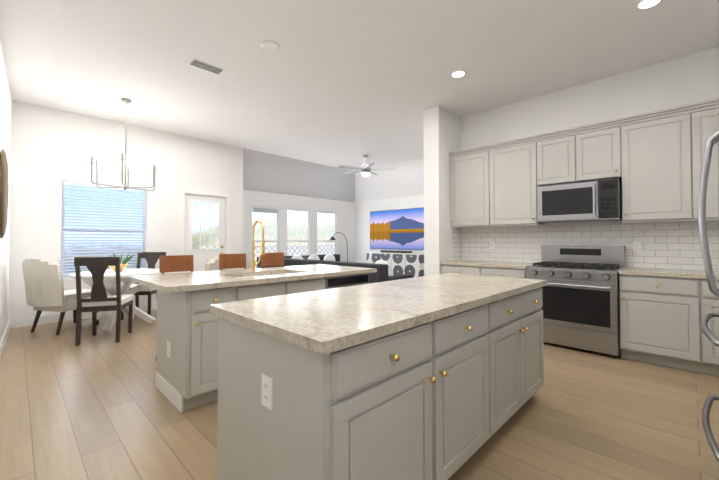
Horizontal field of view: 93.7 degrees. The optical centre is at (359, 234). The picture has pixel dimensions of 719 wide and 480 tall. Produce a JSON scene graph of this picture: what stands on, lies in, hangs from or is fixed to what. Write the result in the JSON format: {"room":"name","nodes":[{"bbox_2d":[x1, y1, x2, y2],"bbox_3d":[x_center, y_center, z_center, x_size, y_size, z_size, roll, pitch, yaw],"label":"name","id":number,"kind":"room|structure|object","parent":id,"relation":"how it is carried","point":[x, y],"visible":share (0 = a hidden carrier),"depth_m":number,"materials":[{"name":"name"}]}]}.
{"room":"dining room and kitchen","nodes":[
{"label":"dining room and kitchen","id":0,"kind":"room"},
{"bbox_2d":[0,33,11,341],"bbox_3d":[-2.216,-0.352,1.833,8.180,3.220,0.398,-1,-1,44],"label":"wall","id":1,"kind":"structure","parent":0,"point":[5,119],"depth_m":3.99,"materials":[{"name":"paint"}]},
{"bbox_2d":[0,149,8,237],"bbox_3d":[-3.645,-0.413,3.463,0.891,0.891,0.050,-1,-1,44],"label":"art","id":2,"kind":"object","parent":1,"relation":"attached to","point":[4,187],"visible":1,"depth_m":3.23,"materials":[{"name":"brown wood"}]},
{"bbox_2d":[0,319,9,358],"bbox_3d":[-2.126,1.193,1.812,8.060,0.130,0.293,-1,-1,44],"label":"baseboard","id":3,"kind":"structure","parent":1,"relation":"attached to","point":[4,337],"depth_m":3.91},
{"bbox_2d":[8,100,242,319],"bbox_3d":[-3.798,-0.280,5.978,0.120,3.220,3.590,-1,-1,44],"label":"wall","id":4,"kind":"structure","parent":0,"point":[52,148],"depth_m":5.42,"materials":[{"name":"paint"}]},
{"bbox_2d":[10,302,156,327],"bbox_3d":[-3.701,1.265,5.954,0.015,0.130,3.450,-1,-1,44],"label":"baseboard","id":5,"kind":"structure","parent":4,"relation":"attached to","point":[29,321],"depth_m":5.03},
{"bbox_2d":[60,181,145,279],"bbox_3d":[-4.168,-0.070,5.553,0.120,1.515,1.190,-1,-1,44],"label":"window blinds","id":6,"kind":"object","parent":4,"relation":"attached to","point":[63,263],"visible":0.81,"depth_m":5.48,"materials":[{"name":"white plastic"}]},
{"bbox_2d":[168,189,230,272],"bbox_3d":[-3.139,0.242,6.629,0.140,2.200,1.165,-1,-1,44],"label":"door frame","id":7,"kind":"structure","parent":4,"relation":"attached to","point":[227,197],"depth_m":6.54,"materials":[{"name":"white wood"}]},
{"bbox_2d":[184,194,224,272],"bbox_3d":[-3.039,0.283,6.674,0.128,2.106,0.784,-1,-1,44],"label":"back door","id":8,"kind":"structure","parent":4,"relation":"in","point":[202,257],"depth_m":6.63,"materials":[{"name":"white wood"}]},
{"bbox_2d":[242,190,354,268],"bbox_3d":[-1.589,0.120,9.147,0.120,2.530,4.280,-1,-1,44],"label":"wall","id":9,"kind":"structure","parent":0,"point":[345,210],"depth_m":9.24,"materials":[{"name":"paint"}]},
{"bbox_2d":[251,205,279,257],"bbox_3d":[-2.329,0.169,8.346,0.120,1.755,0.860,-1,-1,44],"label":"window","id":10,"kind":"structure","parent":9,"relation":"in","point":[265,209],"depth_m":8.40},
{"bbox_2d":[286,208,310,255],"bbox_3d":[-1.637,0.181,9.053,0.120,1.755,0.860,-1,-1,44],"label":"window","id":11,"kind":"structure","parent":9,"relation":"in","point":[309,220],"depth_m":9.30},
{"bbox_2d":[317,211,336,253],"bbox_3d":[-0.945,0.193,9.761,0.120,1.755,0.860,-1,-1,44],"label":"window","id":12,"kind":"structure","parent":9,"relation":"in","point":[335,213],"depth_m":10.02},
{"bbox_2d":[243,148,354,201],"bbox_3d":[-1.359,-1.485,8.866,0.640,0.870,4.160,-1,-1,44],"label":"wall","id":13,"kind":"structure","parent":0,"point":[268,172],"depth_m":8.56,"materials":[{"name":"paint"}]},
{"bbox_2d":[0,309,718,479],"bbox_3d":[0.073,1.358,4.695,8.950,0.100,8.450,-1,-1,44],"label":"floor","id":14,"kind":"structure","parent":0,"point":[99,406],"depth_m":2.30,"materials":[{"name":"brown wood"}]},
{"bbox_2d":[21,258,98,334],"bbox_3d":[-4.108,0.810,4.663,0.636,1.004,0.755,0,-1,14],"label":"dining chair","id":15,"kind":"object","parent":14,"relation":"on","point":[44,285],"visible":0.75,"depth_m":4.35,"materials":[{"name":"beige fabric"}]},
{"bbox_2d":[74,257,133,345],"bbox_3d":[-3.178,0.783,4.218,0.456,1.036,0.539,0,-1,-18],"label":"dining chair","id":16,"kind":"object","parent":14,"relation":"on","point":[99,299],"visible":1,"depth_m":4.02,"materials":[{"name":"brown wood"}]},
{"bbox_2d":[69,269,161,332],"bbox_3d":[-3.450,0.917,4.854,1.130,0.773,1.130,0,-1,-16],"label":"round dining table","id":17,"kind":"object","parent":14,"relation":"on","point":[109,280],"visible":0.54,"depth_m":4.73,"materials":[{"name":"white wood"}]},
{"bbox_2d":[109,253,133,271],"bbox_3d":[-3.482,0.395,4.904,0.316,0.272,0.313,-1,-1,44],"label":"potted plant","id":18,"kind":"object","parent":17,"relation":"on","point":[123,265],"visible":0.62,"depth_m":4.86,"materials":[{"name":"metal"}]},
{"bbox_2d":[121,252,165,319],"bbox_3d":[-3.510,0.805,5.491,0.456,1.036,0.539,0,-1,-6],"label":"dining chair","id":19,"kind":"object","parent":14,"relation":"on","point":[151,258],"visible":0.52,"depth_m":5.67,"materials":[{"name":"brown wood"}]},
{"bbox_2d":[156,255,193,298],"bbox_3d":[-1.829,0.752,3.482,0.450,1.071,0.402,-1,-1,44],"label":"bar stool","id":20,"kind":"object","parent":14,"relation":"on","point":[174,263],"visible":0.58,"depth_m":3.61,"materials":[{"name":"brown wood"}]},
{"bbox_2d":[204,256,224,270],"bbox_3d":[-2.371,0.814,4.930,0.755,1.004,0.635,0,-1,-4],"label":"dining chair","id":21,"kind":"object","parent":14,"relation":"on","point":[213,265],"visible":0.15,"depth_m":4.73,"materials":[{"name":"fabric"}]},
{"bbox_2d":[219,253,245,269],"bbox_3d":[-1.395,0.760,3.925,0.450,1.071,0.402,-1,-1,44],"label":"bar stool","id":22,"kind":"object","parent":14,"relation":"on","point":[227,261],"visible":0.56,"depth_m":4.06,"materials":[{"name":"brown wood"}]},
{"bbox_2d":[130,264,376,411],"bbox_3d":[-0.901,0.824,3.315,1.000,0.920,2.100,-1,-1,44],"label":"kitchen island","id":23,"kind":"object","parent":14,"relation":"on","point":[186,374],"visible":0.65,"depth_m":2.58,"materials":[{"name":"wood"}]},
{"bbox_2d":[250,221,264,270],"bbox_3d":[-0.999,0.108,3.391,0.251,0.513,0.115,-1,-1,44],"label":"brass faucet","id":24,"kind":"object","parent":23,"relation":"on","point":[253,263],"visible":1,"depth_m":3.41,"materials":[{"name":"gold metal"}]},
{"bbox_2d":[261,252,283,267],"bbox_3d":[-1.018,0.767,4.311,0.450,1.071,0.402,-1,-1,44],"label":"bar stool","id":25,"kind":"object","parent":14,"relation":"on","point":[273,259],"visible":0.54,"depth_m":4.46,"materials":[{"name":"brown wood"}]},
{"bbox_2d":[257,253,413,282],"bbox_3d":[-0.203,0.913,7.596,3.890,0.890,2.500,-1,-1,44],"label":"sectional sofa","id":26,"kind":"object","parent":14,"relation":"on","point":[382,273],"visible":0.27,"depth_m":6.07,"materials":[{"name":"grey fabric"}]},
{"bbox_2d":[330,232,347,261],"bbox_3d":[-0.535,0.656,9.729,0.300,1.478,0.820,-1,-1,44],"label":"arc floor lamp","id":27,"kind":"object","parent":14,"relation":"on","point":[332,238],"visible":0.67,"depth_m":9.80,"materials":[{"name":"black metal"}]},
{"bbox_2d":[217,285,545,479],"bbox_3d":[0.390,0.823,2.091,0.837,0.880,2.203,-1,-1,44],"label":"kitchen island","id":28,"kind":"object","parent":14,"relation":"on","point":[436,377],"depth_m":1.38,"materials":[{"name":"grey wood"}]},
{"bbox_2d":[209,273,546,356],"bbox_3d":[0.375,0.363,2.124,0.850,0.040,2.260,-1,-1,44],"label":"island countertop","id":29,"kind":"structure","parent":28,"relation":"on","point":[317,321],"depth_m":1.57,"materials":[{"name":"beige stone"}]},
{"bbox_2d":[366,252,423,276],"bbox_3d":[1.004,0.934,9.052,1.820,0.900,0.490,-1,-1,44],"label":"media console","id":30,"kind":"object","parent":14,"relation":"on","point":[406,263],"visible":0.46,"depth_m":8.67,"materials":[{"name":"white wood"}]},
{"bbox_2d":[381,250,411,252],"bbox_3d":[0.982,0.454,9.110,1.000,0.059,0.110,-1,-1,44],"label":"soundbar","id":31,"kind":"object","parent":30,"relation":"on","point":[386,251],"visible":1,"depth_m":9.07,"materials":[{"name":"black plastic"}]},
{"bbox_2d":[527,245,624,357],"bbox_3d":[2.543,0.711,3.982,0.877,1.170,0.713,-1,-1,44],"label":"range","id":32,"kind":"object","parent":14,"relation":"on","point":[580,308],"visible":0.9,"depth_m":3.76,"materials":[{"name":"silver metal"}]},
{"bbox_2d":[440,260,718,375],"bbox_3d":[2.568,0.836,4.020,3.265,0.920,0.675,-1,-1,44],"label":"base cabinet","id":33,"kind":"object","parent":14,"relation":"on","point":[663,312],"visible":0.58,"depth_m":3.27,"materials":[{"name":"grey wood"}]},
{"bbox_2d":[698,130,718,461],"bbox_3d":[1.895,0.358,1.217,0.937,1.780,0.900,-1,-1,44],"label":"refrigerator","id":34,"kind":"object","parent":14,"relation":"on","point":[706,318],"visible":1,"depth_m":1.50,"materials":[{"name":"silver metal"}]},
{"bbox_2d":[0,0,718,170],"bbox_3d":[0.094,-1.972,4.138,8.060,0.100,7.600,-1,-1,44],"label":"ceiling","id":35,"kind":"structure","parent":0,"point":[337,83],"depth_m":3.69,"materials":[{"name":"paint"}]},
{"bbox_2d":[90,98,155,190],"bbox_3d":[-3.300,-1.271,4.760,0.812,1.280,0.819,-1,-1,44],"label":"chandelier","id":36,"kind":"object","parent":35,"relation":"hanging from","point":[125,186],"visible":1,"depth_m":4.74,"materials":[{"name":"silver metal"}]},
{"bbox_2d":[187,58,225,74],"bbox_3d":[-1.748,-1.922,3.855,0.180,0.008,0.360,-1,-1,44],"label":"ceiling vent","id":37,"kind":"object","parent":35,"relation":"in","point":[203,65],"visible":1,"depth_m":3.84,"materials":[{"name":"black metal"}]},
{"bbox_2d":[261,40,279,50],"bbox_3d":[-0.909,-1.928,3.440,0.190,0.011,0.190,-1,-1,44],"label":"smoke detector","id":38,"kind":"object","parent":35,"relation":"in","point":[268,45],"visible":0.98,"depth_m":3.42,"materials":[{"name":"white plastic"}]},
{"bbox_2d":[338,155,382,176],"bbox_3d":[0.106,-1.609,7.888,1.308,0.495,1.359,-1,-1,44],"label":"ceiling fan","id":39,"kind":"object","parent":35,"relation":"hanging from","point":[365,170],"visible":1,"depth_m":7.78,"materials":[{"name":"silver metal"}]},
{"bbox_2d":[450,70,466,77],"bbox_3d":[1.177,-1.918,4.015,0.190,0.011,0.190,-1,-1,44],"label":"recessed light","id":40,"kind":"object","parent":35,"relation":"in","point":[457,73],"visible":0.96,"depth_m":4.00,"materials":[{"name":"white"}]},
{"bbox_2d":[635,0,662,9],"bbox_3d":[2.414,-1.939,2.806,0.190,0.011,0.190,-1,-1,44],"label":"recessed light","id":41,"kind":"object","parent":35,"relation":"in","point":[643,4],"visible":1,"depth_m":2.83,"materials":[{"name":"white"}]},
{"bbox_2d":[355,195,423,262],"bbox_3d":[1.592,0.117,8.946,4.710,2.530,0.120,-1,-1,44],"label":"wall","id":42,"kind":"structure","parent":0,"point":[364,209],"depth_m":10.15,"materials":[{"name":"paint"}]},
{"bbox_2d":[370,207,423,249],"bbox_3d":[1.022,-0.151,9.390,1.944,1.104,0.045,-1,-1,44],"label":"screen","id":43,"kind":"object","parent":42,"relation":"attached to","point":[400,249],"visible":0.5,"depth_m":9.19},
{"bbox_2d":[370,208,423,249],"bbox_3d":[1.005,-0.151,9.372,1.920,1.080,0.001,-1,-1,44],"label":"picture","id":44,"kind":"object","parent":43,"relation":"attached to","point":[398,229],"visible":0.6,"depth_m":9.32},
{"bbox_2d":[355,157,423,201],"bbox_3d":[1.323,-1.488,8.698,4.710,0.870,0.650,-1,-1,44],"label":"wall","id":45,"kind":"structure","parent":0,"point":[399,179],"depth_m":9.11,"materials":[{"name":"paint"}]},
{"bbox_2d":[424,106,460,275],"bbox_3d":[1.308,-0.292,5.279,0.260,3.220,0.670,-1,-1,44],"label":"end column","id":46,"kind":"structure","parent":0,"point":[442,133],"depth_m":5.06,"materials":[{"name":"paint"}]},
{"bbox_2d":[461,46,718,269],"bbox_3d":[2.961,-0.310,4.216,4.110,3.220,0.120,-1,-1,44],"label":"wall","id":47,"kind":"structure","parent":0,"point":[686,79],"depth_m":4.13,"materials":[{"name":"paint"}]},
{"bbox_2d":[450,150,484,227],"bbox_3d":[1.756,-0.673,5.069,0.673,1.084,0.347,-1,-1,44],"label":"upper cabinet","id":48,"kind":"object","parent":47,"relation":"attached to","point":[467,169],"depth_m":4.98,"materials":[{"name":"grey wood"}]},
{"bbox_2d":[485,138,544,225],"bbox_3d":[2.150,-0.680,4.684,0.684,1.084,0.347,-1,-1,44],"label":"upper cabinet","id":49,"kind":"object","parent":47,"relation":"attached to","point":[511,186],"depth_m":4.54,"materials":[{"name":"grey wood"}]},
{"bbox_2d":[537,130,568,185],"bbox_3d":[2.571,-0.932,4.276,0.494,0.594,0.347,-1,-1,44],"label":"upper cabinet","id":50,"kind":"object","parent":47,"relation":"attached to","point":[552,150],"depth_m":4.19,"materials":[{"name":"grey wood"}]},
{"bbox_2d":[451,222,718,270],"bbox_3d":[2.692,0.127,4.161,3.268,0.501,0.318,-1,-1,44],"label":"tile backsplash","id":51,"kind":"structure","parent":47,"relation":"attached to","point":[666,245],"depth_m":4.08,"materials":[{"name":"white tile"}]},
{"bbox_2d":[569,122,620,182],"bbox_3d":[2.833,-0.936,4.020,0.493,0.594,0.347,-1,-1,44],"label":"upper cabinet","id":52,"kind":"object","parent":47,"relation":"attached to","point":[594,151],"depth_m":3.89,"materials":[{"name":"grey wood"}]},
{"bbox_2d":[537,178,621,222],"bbox_3d":[2.666,-0.395,4.103,0.828,0.445,0.446,-1,-1,44],"label":"microwave","id":53,"kind":"object","parent":52,"relation":"attached to","point":[599,200],"visible":1,"depth_m":3.94,"materials":[{"name":"silver metal"}]},
{"bbox_2d":[621,110,680,221],"bbox_3d":[3.230,-0.698,3.627,0.619,1.084,0.347,-1,-1,44],"label":"upper cabinet","id":54,"kind":"object","parent":47,"relation":"attached to","point":[652,161],"depth_m":3.54,"materials":[{"name":"grey wood"}]},
{"bbox_2d":[681,102,718,220],"bbox_3d":[3.597,-0.704,3.268,0.664,1.084,0.347,-1,-1,44],"label":"upper cabinet","id":55,"kind":"object","parent":47,"relation":"attached to","point":[698,123],"depth_m":3.31,"materials":[{"name":"grey wood"}]},
{"label":"outside","id":56,"kind":"structure","parent":0,"visible":0},
{"bbox_2d":[64,185,334,271],"bbox_3d":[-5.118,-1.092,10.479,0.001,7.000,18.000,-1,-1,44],"label":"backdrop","id":57,"kind":"structure","parent":56,"point":[297,225],"depth_m":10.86,"materials":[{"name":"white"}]}
]}

